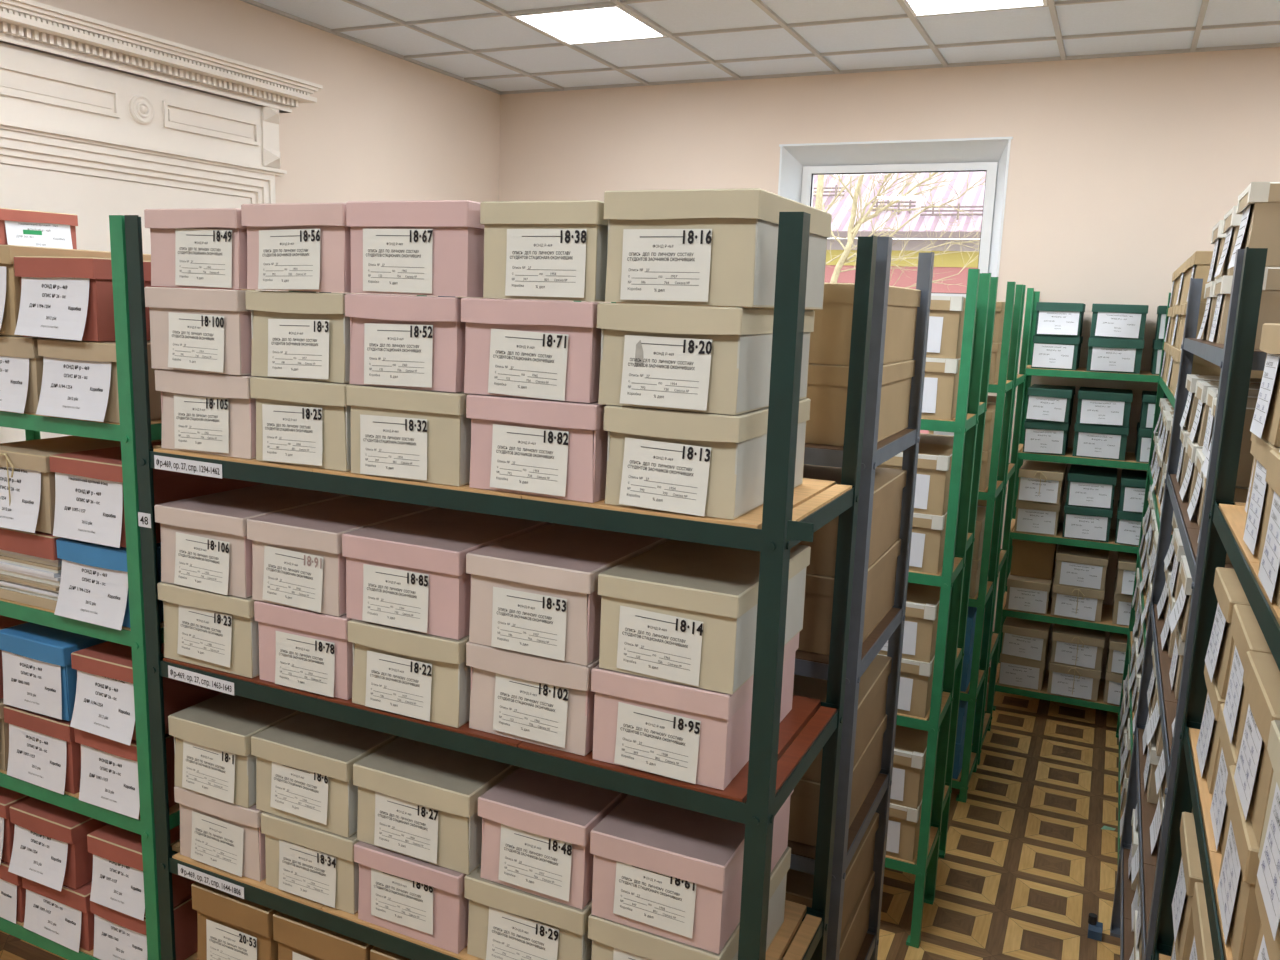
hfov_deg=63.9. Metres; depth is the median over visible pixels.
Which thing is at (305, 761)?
box
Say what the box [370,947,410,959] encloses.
box
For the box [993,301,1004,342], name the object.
box
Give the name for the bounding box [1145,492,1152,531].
box
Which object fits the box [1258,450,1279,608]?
box
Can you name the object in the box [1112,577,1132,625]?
box
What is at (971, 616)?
box
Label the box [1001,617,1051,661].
box
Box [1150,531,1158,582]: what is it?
box
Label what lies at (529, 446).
box
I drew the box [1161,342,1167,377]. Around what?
box
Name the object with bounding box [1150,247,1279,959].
metal rack
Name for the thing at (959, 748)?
box
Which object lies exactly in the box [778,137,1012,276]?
trim
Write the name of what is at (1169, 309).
box
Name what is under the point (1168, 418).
box
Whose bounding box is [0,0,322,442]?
trim
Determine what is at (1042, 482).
box
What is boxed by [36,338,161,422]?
box
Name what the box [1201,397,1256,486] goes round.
box
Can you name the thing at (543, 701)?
box
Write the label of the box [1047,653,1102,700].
box
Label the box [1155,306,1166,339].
box
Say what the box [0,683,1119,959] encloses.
floor
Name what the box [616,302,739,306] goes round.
box
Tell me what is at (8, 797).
box
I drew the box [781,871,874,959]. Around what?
box
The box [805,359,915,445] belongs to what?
box
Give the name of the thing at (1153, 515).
box
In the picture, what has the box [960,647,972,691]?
box
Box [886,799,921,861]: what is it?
box
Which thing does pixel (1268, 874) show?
box
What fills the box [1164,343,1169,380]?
box
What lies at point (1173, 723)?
box
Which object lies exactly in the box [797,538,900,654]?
box
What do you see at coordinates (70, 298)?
box
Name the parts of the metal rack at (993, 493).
shelf frame, shelf frame, shelf frame, shelf frame, post, shelf frame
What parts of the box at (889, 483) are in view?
lid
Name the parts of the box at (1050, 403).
lid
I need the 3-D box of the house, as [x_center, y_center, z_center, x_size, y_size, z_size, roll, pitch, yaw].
[5.116,-3.408,16.300,21.600,5.850,6.480,6,11,24]
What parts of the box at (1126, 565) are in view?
lid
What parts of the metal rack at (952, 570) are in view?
shelf frame, shelf frame, shelf frame, post, shelf frame, post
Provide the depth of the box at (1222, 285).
2.47 m
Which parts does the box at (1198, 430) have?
lid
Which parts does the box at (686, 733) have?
lid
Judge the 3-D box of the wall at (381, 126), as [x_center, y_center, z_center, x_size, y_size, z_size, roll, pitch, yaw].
[-2.994,-0.398,3.108,0.250,3.750,9.500,6,11,24]
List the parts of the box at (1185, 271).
lid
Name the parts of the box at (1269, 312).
lid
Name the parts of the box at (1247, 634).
lid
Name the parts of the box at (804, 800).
lid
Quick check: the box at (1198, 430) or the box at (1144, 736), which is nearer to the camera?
the box at (1198, 430)
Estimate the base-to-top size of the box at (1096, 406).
0.166 m
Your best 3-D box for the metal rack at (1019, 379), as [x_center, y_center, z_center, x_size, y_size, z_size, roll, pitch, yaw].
[1.133,0.146,5.201,1.386,2.250,0.496,6,11,24]
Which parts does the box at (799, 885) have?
lid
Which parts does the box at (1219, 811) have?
lid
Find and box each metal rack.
[0,215,292,959]
[25,295,424,440]
[124,212,877,959]
[319,236,934,959]
[574,269,990,947]
[925,273,997,893]
[952,282,1022,802]
[977,285,1033,764]
[993,291,1158,712]
[1110,249,1266,959]
[1116,293,1174,868]
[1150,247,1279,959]
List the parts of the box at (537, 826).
lid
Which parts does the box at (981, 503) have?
lid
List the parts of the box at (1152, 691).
lid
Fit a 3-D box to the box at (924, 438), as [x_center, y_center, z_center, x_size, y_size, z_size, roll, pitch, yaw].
[1.047,-0.063,3.732,0.256,0.176,0.310,6,11,24]
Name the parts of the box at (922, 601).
lid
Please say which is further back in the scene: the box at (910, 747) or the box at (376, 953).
the box at (910, 747)
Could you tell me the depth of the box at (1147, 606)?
3.85 m
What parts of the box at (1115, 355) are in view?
lid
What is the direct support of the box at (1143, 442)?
on the metal rack at (1105, 624)
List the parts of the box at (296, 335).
lid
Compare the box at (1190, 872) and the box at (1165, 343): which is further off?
the box at (1165, 343)
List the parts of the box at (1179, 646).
lid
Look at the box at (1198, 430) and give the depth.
2.75 m
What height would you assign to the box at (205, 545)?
0.164 m
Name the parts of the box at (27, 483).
lid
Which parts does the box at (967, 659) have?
lid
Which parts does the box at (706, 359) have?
lid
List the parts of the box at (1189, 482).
lid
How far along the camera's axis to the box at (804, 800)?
2.27 m
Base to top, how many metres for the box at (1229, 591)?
0.164 m
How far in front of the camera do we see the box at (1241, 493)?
2.06 m
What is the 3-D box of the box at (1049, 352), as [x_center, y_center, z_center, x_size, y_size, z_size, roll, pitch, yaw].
[2.182,-0.671,5.366,0.220,0.166,0.360,7,11,25]
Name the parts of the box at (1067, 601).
lid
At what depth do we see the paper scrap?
4.32 m
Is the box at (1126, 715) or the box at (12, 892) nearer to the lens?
the box at (12, 892)
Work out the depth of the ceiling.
5.09 m
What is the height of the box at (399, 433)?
0.161 m
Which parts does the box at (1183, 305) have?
lid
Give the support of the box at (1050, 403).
on the box at (1041, 437)
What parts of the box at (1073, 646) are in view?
lid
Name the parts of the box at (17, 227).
lid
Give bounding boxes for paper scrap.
[1101,826,1115,830]
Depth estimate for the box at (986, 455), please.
4.31 m
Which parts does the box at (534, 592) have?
lid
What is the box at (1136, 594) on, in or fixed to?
on the box
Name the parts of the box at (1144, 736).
lid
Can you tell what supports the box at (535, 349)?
on the box at (529, 446)
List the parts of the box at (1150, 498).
lid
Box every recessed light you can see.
[511,5,666,44]
[903,0,1047,16]
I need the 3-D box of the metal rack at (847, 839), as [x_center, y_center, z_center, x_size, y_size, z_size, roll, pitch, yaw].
[-0.086,0.539,2.667,1.403,2.255,0.536,6,11,24]
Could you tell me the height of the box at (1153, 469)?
0.164 m
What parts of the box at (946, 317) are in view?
lid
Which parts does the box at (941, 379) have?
lid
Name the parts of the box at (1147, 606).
lid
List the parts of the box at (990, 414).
lid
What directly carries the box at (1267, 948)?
on the metal rack at (1227, 517)
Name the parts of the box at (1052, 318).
lid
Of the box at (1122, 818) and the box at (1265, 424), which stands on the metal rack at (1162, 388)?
the box at (1122, 818)
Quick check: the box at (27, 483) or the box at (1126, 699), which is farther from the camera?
the box at (1126, 699)
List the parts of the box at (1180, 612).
lid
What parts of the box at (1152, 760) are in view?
lid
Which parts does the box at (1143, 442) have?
lid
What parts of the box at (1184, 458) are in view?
lid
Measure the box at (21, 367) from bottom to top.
0.163 m
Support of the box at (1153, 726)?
on the box at (1152, 760)
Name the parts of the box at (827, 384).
lid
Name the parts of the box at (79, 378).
lid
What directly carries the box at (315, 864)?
on the metal rack at (788, 516)
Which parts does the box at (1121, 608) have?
lid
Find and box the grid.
[240,0,1279,94]
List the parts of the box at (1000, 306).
lid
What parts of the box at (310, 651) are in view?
lid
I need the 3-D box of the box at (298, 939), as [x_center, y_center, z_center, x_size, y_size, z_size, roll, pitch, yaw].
[-0.579,0.990,2.289,0.244,0.198,0.402,6,11,24]
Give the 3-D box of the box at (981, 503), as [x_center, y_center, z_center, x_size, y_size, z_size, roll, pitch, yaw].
[1.601,0.127,4.948,0.264,0.163,0.429,7,11,25]
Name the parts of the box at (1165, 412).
lid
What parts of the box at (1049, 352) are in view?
lid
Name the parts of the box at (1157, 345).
lid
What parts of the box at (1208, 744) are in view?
lid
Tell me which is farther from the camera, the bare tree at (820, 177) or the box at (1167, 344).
the bare tree at (820, 177)
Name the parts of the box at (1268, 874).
lid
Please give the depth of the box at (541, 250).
1.66 m
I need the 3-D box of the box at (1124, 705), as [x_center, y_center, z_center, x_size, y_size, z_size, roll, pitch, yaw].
[2.479,1.169,4.813,0.405,0.164,0.241,6,11,24]
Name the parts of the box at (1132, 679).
lid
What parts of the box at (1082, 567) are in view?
lid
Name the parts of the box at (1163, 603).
lid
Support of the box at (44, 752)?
on the metal rack at (124, 431)
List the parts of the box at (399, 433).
lid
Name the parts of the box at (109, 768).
lid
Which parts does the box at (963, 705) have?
lid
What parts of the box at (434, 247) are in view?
lid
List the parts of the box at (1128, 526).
lid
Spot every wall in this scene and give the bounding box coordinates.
[1,0,499,298]
[498,47,1279,678]
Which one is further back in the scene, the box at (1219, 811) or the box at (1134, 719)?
the box at (1134, 719)
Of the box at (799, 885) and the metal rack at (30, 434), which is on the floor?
the metal rack at (30, 434)
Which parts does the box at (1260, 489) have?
lid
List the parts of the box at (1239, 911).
lid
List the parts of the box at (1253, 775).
lid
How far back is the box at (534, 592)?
1.78 m
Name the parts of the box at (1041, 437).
lid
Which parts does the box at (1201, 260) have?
lid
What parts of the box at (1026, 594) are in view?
lid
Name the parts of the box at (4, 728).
lid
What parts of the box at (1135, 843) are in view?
lid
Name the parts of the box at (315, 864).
lid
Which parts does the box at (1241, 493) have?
lid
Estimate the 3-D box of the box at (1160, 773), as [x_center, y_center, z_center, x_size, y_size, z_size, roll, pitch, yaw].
[1.530,0.735,2.570,0.410,0.159,0.257,6,11,24]
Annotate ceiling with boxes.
[254,0,1279,90]
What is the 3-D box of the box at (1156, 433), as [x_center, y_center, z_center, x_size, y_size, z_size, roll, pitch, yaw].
[2.633,-0.117,4.817,0.402,0.164,0.241,6,11,24]
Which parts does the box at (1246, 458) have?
lid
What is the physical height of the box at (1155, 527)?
0.164 m
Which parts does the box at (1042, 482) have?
lid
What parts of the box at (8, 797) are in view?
lid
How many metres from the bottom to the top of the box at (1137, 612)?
0.164 m
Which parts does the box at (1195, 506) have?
lid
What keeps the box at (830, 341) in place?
on the box at (827, 384)
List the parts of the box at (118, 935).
lid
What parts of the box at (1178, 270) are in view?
lid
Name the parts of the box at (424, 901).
lid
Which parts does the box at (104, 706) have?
lid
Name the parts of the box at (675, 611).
lid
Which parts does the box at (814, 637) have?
lid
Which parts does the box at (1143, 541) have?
lid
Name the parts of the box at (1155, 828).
lid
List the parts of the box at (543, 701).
lid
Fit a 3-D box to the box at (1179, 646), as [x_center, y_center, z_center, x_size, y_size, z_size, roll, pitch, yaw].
[1.549,0.463,2.544,0.401,0.159,0.257,6,11,24]
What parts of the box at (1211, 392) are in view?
lid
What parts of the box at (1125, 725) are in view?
lid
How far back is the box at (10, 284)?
2.23 m
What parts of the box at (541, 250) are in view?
lid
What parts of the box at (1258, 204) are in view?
lid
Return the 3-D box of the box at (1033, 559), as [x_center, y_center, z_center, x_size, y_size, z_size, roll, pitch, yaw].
[2.155,0.404,5.603,0.216,0.198,0.301,6,11,24]
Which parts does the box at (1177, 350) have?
lid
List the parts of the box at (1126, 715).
lid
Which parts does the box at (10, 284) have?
lid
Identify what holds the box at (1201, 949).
on the box
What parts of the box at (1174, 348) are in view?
lid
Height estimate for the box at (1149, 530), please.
0.164 m
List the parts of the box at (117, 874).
lid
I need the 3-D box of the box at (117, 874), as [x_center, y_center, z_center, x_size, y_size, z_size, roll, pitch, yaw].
[-1.105,0.878,2.510,0.204,0.158,0.411,6,11,24]
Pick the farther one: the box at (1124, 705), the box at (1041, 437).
the box at (1041, 437)
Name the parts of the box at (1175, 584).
lid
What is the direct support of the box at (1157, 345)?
on the metal rack at (1105, 624)
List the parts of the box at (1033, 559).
lid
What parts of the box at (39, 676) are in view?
lid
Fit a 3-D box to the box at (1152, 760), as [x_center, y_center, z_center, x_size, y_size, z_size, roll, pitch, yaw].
[1.673,0.840,2.934,0.401,0.159,0.257,6,11,24]
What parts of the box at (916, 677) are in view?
lid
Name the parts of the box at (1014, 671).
lid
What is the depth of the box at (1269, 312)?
2.00 m
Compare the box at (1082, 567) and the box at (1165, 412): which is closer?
the box at (1165, 412)
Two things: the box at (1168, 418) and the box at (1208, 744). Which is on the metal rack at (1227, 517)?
the box at (1208, 744)
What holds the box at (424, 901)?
on the metal rack at (788, 516)
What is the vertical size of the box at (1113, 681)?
0.166 m
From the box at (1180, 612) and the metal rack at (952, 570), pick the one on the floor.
the metal rack at (952, 570)
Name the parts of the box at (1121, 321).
lid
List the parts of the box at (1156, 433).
lid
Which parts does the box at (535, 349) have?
lid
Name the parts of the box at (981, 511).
lid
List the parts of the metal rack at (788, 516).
post, shelf frame, shelf frame, shelf frame, post, post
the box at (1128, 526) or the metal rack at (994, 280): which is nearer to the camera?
the metal rack at (994, 280)
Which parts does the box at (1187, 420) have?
lid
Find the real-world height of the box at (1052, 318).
0.166 m
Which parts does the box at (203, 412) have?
lid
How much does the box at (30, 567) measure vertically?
0.172 m
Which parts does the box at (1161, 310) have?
lid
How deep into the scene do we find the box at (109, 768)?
2.30 m
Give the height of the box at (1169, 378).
0.161 m
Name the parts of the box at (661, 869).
lid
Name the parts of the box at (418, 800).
lid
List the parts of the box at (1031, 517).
lid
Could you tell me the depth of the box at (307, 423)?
1.92 m
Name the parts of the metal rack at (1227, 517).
shelf frame, shelf frame, shelf frame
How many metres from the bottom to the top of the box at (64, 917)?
0.150 m
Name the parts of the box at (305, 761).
lid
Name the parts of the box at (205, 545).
lid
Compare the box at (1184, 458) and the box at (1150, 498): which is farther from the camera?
the box at (1150, 498)
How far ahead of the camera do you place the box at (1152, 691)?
3.21 m
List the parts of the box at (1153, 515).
lid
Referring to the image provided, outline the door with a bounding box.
[0,163,250,440]
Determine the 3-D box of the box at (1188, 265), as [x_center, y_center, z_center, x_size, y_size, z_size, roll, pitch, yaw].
[2.127,-0.691,3.569,0.401,0.161,0.240,6,11,24]
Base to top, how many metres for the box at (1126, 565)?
0.166 m
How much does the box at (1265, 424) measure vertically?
0.164 m
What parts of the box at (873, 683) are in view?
lid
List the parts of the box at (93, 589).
lid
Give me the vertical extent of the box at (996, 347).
0.166 m
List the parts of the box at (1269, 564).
lid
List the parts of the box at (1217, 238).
lid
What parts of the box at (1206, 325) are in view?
lid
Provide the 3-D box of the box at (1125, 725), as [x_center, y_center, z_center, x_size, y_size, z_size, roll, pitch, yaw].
[2.376,1.205,4.585,0.404,0.164,0.241,6,11,24]
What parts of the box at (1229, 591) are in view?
lid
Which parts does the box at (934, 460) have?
lid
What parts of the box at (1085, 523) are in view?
lid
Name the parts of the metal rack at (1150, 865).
shelf frame, shelf frame, post, shelf frame, shelf frame, post, shelf frame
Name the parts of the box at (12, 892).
lid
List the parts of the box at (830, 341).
lid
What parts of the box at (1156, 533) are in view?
lid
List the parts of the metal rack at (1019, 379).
shelf frame, shelf frame, shelf frame, shelf frame, shelf frame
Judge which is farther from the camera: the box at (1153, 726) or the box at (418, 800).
the box at (1153, 726)
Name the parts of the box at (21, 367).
lid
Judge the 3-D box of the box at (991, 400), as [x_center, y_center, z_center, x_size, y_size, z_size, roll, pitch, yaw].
[1.614,-0.306,4.871,0.264,0.163,0.434,6,11,24]
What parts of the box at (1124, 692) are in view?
lid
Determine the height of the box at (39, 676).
0.176 m
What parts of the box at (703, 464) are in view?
lid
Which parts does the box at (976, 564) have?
lid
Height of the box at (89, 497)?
0.178 m
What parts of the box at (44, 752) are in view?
lid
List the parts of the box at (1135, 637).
lid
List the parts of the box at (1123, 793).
lid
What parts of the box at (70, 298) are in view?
lid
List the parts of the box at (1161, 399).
lid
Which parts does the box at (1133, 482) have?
lid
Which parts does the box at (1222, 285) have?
lid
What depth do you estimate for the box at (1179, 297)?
4.08 m
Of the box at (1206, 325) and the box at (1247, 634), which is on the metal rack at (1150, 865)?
the box at (1206, 325)
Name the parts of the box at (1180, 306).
lid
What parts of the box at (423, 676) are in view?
lid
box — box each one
[0,208,77,248]
[0,245,150,335]
[0,335,48,412]
[0,436,161,533]
[0,527,62,610]
[0,615,27,698]
[0,622,106,720]
[0,698,8,770]
[0,786,30,864]
[0,860,25,923]
[3,705,80,794]
[8,797,107,890]
[14,256,240,340]
[22,877,93,952]
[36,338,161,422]
[49,441,264,547]
[54,538,163,629]
[70,641,222,745]
[74,728,176,818]
[87,824,195,920]
[90,896,197,959]
[144,208,246,288]
[144,287,346,374]
[154,484,350,597]
[155,369,255,458]
[157,582,259,677]
[168,693,300,807]
[174,786,265,881]
[191,882,277,959]
[241,203,350,292]
[245,290,460,382]
[247,495,437,616]
[250,376,353,470]
[251,712,399,837]
[254,600,352,699]
[261,812,358,913]
[273,911,374,959]
[342,507,551,639]
[345,294,545,391]
[346,200,483,297]
[346,384,470,485]
[347,619,470,727]
[353,737,519,874]
[354,841,468,953]
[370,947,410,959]
[461,298,659,402]
[464,865,591,959]
[466,394,607,502]
[466,523,670,665]
[466,642,598,755]
[478,767,627,908]
[480,200,607,301]
[588,847,790,959]
[590,789,793,953]
[591,632,799,789]
[597,303,814,414]
[598,539,810,693]
[603,188,831,308]
[603,398,810,519]
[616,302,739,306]
[745,283,920,365]
[777,655,891,781]
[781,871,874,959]
[783,812,878,956]
[788,714,886,846]
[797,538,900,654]
[798,464,906,576]
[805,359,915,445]
[877,443,952,515]
[877,654,934,717]
[878,582,940,662]
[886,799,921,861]
[890,725,927,808]
[909,511,946,573]
[919,433,953,445]
[921,357,960,419]
[926,296,965,358]
[928,404,995,450]
[952,734,964,778]
[956,691,968,743]
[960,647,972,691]
[964,598,977,654]
[969,553,981,597]
[973,506,985,559]
[977,487,1006,532]
[979,448,991,490]
[987,396,1014,437]
[989,342,1001,383]
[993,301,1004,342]
[998,643,1049,690]
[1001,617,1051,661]
[1005,572,1053,614]
[1010,539,1056,579]
[1014,497,1062,535]
[1017,461,1066,503]
[1023,419,1070,455]
[1026,384,1075,422]
[1031,335,1082,369]
[1035,302,1085,336]
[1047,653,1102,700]
[1051,579,1104,621]
[1051,621,1104,669]
[1054,544,1108,590]
[1062,500,1113,541]
[1066,465,1116,509]
[1072,423,1128,460]
[1076,387,1132,426]
[1086,337,1144,373]
[1090,304,1148,339]
[1103,652,1122,704]
[1107,632,1127,673]
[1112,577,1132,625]
[1115,500,1141,545]
[1115,551,1136,594]
[1119,469,1146,512]
[1119,696,1125,740]
[1120,680,1126,720]
[1120,721,1126,758]
[1120,734,1126,783]
[1120,761,1128,814]
[1120,780,1127,836]
[1121,718,1130,777]
[1123,680,1129,732]
[1124,675,1127,690]
[1125,665,1128,704]
[1128,809,1138,890]
[1129,642,1139,690]
[1129,910,1138,959]
[1130,627,1137,672]
[1131,845,1139,892]
[1131,870,1139,929]
[1132,568,1139,611]
[1132,659,1141,715]
[1132,678,1140,732]
[1133,593,1141,639]
[1135,422,1152,462]
[1135,805,1137,830]
[1136,579,1139,619]
[1136,628,1143,671]
[1136,903,1141,959]
[1138,611,1142,650]
[1139,517,1146,555]
[1140,390,1167,428]
[1140,528,1149,566]
[1140,547,1149,597]
[1141,573,1152,625]
[1142,699,1151,754]
[1143,537,1149,576]
[1144,485,1150,521]
[1144,718,1159,803]
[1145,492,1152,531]
[1145,500,1154,542]
[1146,676,1162,756]
[1147,510,1155,555]
[1147,644,1156,712]
[1149,520,1157,567]
[1150,339,1162,374]
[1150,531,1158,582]
[1150,783,1163,853]
[1151,432,1157,471]
[1151,437,1159,475]
[1151,449,1162,495]
[1153,443,1160,482]
[1154,398,1169,433]
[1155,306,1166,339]
[1155,749,1166,801]
[1157,562,1171,620]
[1158,402,1171,439]
[1158,406,1173,445]
[1158,457,1165,502]
[1159,410,1173,452]
[1160,415,1172,463]
[1160,473,1173,530]
[1160,581,1175,657]
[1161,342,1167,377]
[1164,307,1170,342]
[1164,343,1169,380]
[1164,510,1177,569]
[1166,344,1172,382]
[1166,346,1174,386]
[1168,306,1174,343]
[1169,271,1175,306]
[1169,528,1185,601]
[1169,555,1192,641]
[1169,622,1184,698]
[1170,306,1175,343]
[1170,347,1178,390]
[1171,305,1179,345]
[1171,932,1180,959]
[1172,270,1178,306]
[1172,717,1175,733]
[1172,812,1202,959]
[1173,349,1180,393]
[1174,351,1263,397]
[1175,267,1181,305]
[1175,304,1183,347]
[1176,263,1184,304]
[1176,426,1190,485]
[1179,303,1185,348]
[1179,436,1202,503]
[1180,260,1188,304]
[1180,302,1205,349]
[1180,374,1261,431]
[1184,256,1191,303]
[1186,251,1212,301]
[1187,449,1204,526]
[1189,380,1260,445]
[1189,882,1213,959]
[1196,664,1224,793]
[1197,281,1217,340]
[1198,475,1248,563]
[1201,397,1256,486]
[1202,387,1258,457]
[1205,567,1249,698]
[1207,220,1225,281]
[1209,275,1232,343]
[1210,703,1237,852]
[1214,206,1241,276]
[1217,765,1260,959]
[1223,604,1271,752]
[1228,182,1279,270]
[1234,651,1279,847]
[1243,434,1279,560]
[1245,433,1254,512]
[1250,323,1279,446]
[1253,861,1279,959]
[1254,267,1279,348]
[1257,720,1279,940]
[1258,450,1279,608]
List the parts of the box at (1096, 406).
lid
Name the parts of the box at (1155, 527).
lid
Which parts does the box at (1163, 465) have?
lid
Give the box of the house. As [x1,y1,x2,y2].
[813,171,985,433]
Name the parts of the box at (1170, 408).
lid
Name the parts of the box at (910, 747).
lid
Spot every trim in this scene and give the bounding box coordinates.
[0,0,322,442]
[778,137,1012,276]
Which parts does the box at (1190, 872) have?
lid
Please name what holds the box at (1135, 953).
on the metal rack at (1150, 865)
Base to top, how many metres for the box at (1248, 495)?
0.164 m
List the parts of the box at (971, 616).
lid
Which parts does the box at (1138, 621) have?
lid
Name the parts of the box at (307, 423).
lid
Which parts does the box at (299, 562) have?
lid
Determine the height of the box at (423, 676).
0.164 m
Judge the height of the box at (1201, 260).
0.161 m
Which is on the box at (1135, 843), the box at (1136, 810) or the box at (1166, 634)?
the box at (1136, 810)
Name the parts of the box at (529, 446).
lid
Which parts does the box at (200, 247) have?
lid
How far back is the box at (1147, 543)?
4.53 m
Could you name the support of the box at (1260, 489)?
on the metal rack at (1227, 517)
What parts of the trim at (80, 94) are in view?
architrave, cornice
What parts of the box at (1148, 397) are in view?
lid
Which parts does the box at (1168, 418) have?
lid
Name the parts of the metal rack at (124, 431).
shelf frame, shelf frame, shelf frame, shelf frame, post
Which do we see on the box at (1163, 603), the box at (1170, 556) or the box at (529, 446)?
the box at (1170, 556)
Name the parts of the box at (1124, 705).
lid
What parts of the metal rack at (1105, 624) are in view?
post, post, shelf frame, shelf frame, shelf frame, shelf frame, shelf frame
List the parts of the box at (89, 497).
lid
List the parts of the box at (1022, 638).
lid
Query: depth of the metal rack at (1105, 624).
5.35 m
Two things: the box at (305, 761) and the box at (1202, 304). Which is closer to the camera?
the box at (305, 761)
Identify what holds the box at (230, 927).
on the box
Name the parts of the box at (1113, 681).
lid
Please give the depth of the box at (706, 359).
1.59 m
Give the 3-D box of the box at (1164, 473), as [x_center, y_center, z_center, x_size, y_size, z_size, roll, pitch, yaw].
[1.996,0.093,3.474,0.401,0.164,0.241,6,11,24]
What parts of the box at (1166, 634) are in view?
lid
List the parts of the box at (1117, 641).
lid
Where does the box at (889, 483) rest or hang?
on the box at (814, 637)
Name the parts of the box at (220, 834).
lid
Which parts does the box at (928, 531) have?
lid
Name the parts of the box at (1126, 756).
lid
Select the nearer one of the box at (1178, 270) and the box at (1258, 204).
the box at (1258, 204)
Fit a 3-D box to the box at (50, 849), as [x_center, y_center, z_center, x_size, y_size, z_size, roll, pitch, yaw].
[-1.347,0.851,2.614,0.220,0.158,0.421,6,11,24]
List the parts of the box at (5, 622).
lid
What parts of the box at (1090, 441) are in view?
lid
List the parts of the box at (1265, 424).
lid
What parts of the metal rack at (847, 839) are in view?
shelf frame, shelf frame, post, shelf frame, shelf frame, post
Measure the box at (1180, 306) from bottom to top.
0.161 m
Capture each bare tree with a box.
[812,172,985,288]
[814,174,950,263]
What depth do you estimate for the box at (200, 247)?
1.97 m
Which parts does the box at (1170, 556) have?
lid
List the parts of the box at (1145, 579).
lid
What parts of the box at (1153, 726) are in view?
lid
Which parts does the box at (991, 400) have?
lid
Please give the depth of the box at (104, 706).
2.28 m
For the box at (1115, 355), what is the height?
0.166 m
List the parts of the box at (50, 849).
lid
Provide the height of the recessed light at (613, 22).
0.014 m
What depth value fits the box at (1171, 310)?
4.52 m
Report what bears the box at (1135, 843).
on the metal rack at (1150, 865)
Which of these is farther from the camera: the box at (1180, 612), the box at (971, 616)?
the box at (971, 616)
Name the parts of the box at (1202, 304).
lid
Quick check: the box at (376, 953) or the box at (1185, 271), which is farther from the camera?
the box at (1185, 271)
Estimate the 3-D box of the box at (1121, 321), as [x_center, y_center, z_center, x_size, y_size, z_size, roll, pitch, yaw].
[2.437,-0.808,5.224,0.252,0.166,0.367,6,11,24]
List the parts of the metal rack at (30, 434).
post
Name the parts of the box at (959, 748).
lid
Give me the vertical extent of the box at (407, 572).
0.164 m
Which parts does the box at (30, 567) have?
lid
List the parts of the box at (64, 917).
lid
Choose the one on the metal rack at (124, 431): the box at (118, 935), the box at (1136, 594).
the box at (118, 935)
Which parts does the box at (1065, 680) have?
lid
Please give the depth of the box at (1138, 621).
4.55 m
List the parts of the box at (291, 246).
lid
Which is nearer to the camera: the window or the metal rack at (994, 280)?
the metal rack at (994, 280)
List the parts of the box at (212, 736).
lid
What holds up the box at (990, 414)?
on the box at (986, 455)
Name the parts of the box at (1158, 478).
lid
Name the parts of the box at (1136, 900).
lid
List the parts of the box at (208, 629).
lid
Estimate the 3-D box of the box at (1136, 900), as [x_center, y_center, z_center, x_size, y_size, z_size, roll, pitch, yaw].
[1.671,1.270,3.000,0.406,0.159,0.257,6,11,24]
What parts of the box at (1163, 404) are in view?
lid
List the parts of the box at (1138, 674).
lid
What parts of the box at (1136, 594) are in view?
lid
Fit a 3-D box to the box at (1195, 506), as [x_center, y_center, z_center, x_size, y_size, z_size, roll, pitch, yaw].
[1.563,0.035,2.473,0.410,0.159,0.257,7,11,24]
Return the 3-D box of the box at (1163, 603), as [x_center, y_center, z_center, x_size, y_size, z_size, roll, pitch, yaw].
[1.830,0.368,3.154,0.412,0.159,0.257,6,11,24]
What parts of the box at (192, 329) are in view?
lid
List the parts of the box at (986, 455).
lid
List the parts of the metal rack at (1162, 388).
shelf frame, shelf frame, shelf frame, shelf frame, shelf frame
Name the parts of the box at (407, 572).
lid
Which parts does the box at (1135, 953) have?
lid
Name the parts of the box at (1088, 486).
lid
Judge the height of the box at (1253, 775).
0.164 m
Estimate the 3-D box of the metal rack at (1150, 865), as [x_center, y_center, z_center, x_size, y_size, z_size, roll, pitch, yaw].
[1.597,0.602,2.654,0.486,2.250,1.506,6,11,24]
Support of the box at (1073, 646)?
on the box at (1065, 680)
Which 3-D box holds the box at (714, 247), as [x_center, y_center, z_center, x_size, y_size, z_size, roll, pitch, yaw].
[0.141,-0.381,1.735,0.256,0.170,0.401,7,11,25]
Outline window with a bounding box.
[801,162,997,296]
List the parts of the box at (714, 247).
lid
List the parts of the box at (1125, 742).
lid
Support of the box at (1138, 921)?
on the box at (1135, 953)
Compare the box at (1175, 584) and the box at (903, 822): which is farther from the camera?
the box at (903, 822)
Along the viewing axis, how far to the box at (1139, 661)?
4.12 m
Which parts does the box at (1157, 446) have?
lid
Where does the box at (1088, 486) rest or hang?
on the box at (1085, 523)
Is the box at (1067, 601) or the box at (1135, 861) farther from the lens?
the box at (1067, 601)
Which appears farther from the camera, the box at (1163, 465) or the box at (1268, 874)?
the box at (1163, 465)
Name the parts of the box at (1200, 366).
lid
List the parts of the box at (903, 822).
lid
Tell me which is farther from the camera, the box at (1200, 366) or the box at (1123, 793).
the box at (1123, 793)
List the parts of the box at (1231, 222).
lid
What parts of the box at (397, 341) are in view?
lid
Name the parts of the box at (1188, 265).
lid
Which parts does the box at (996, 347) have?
lid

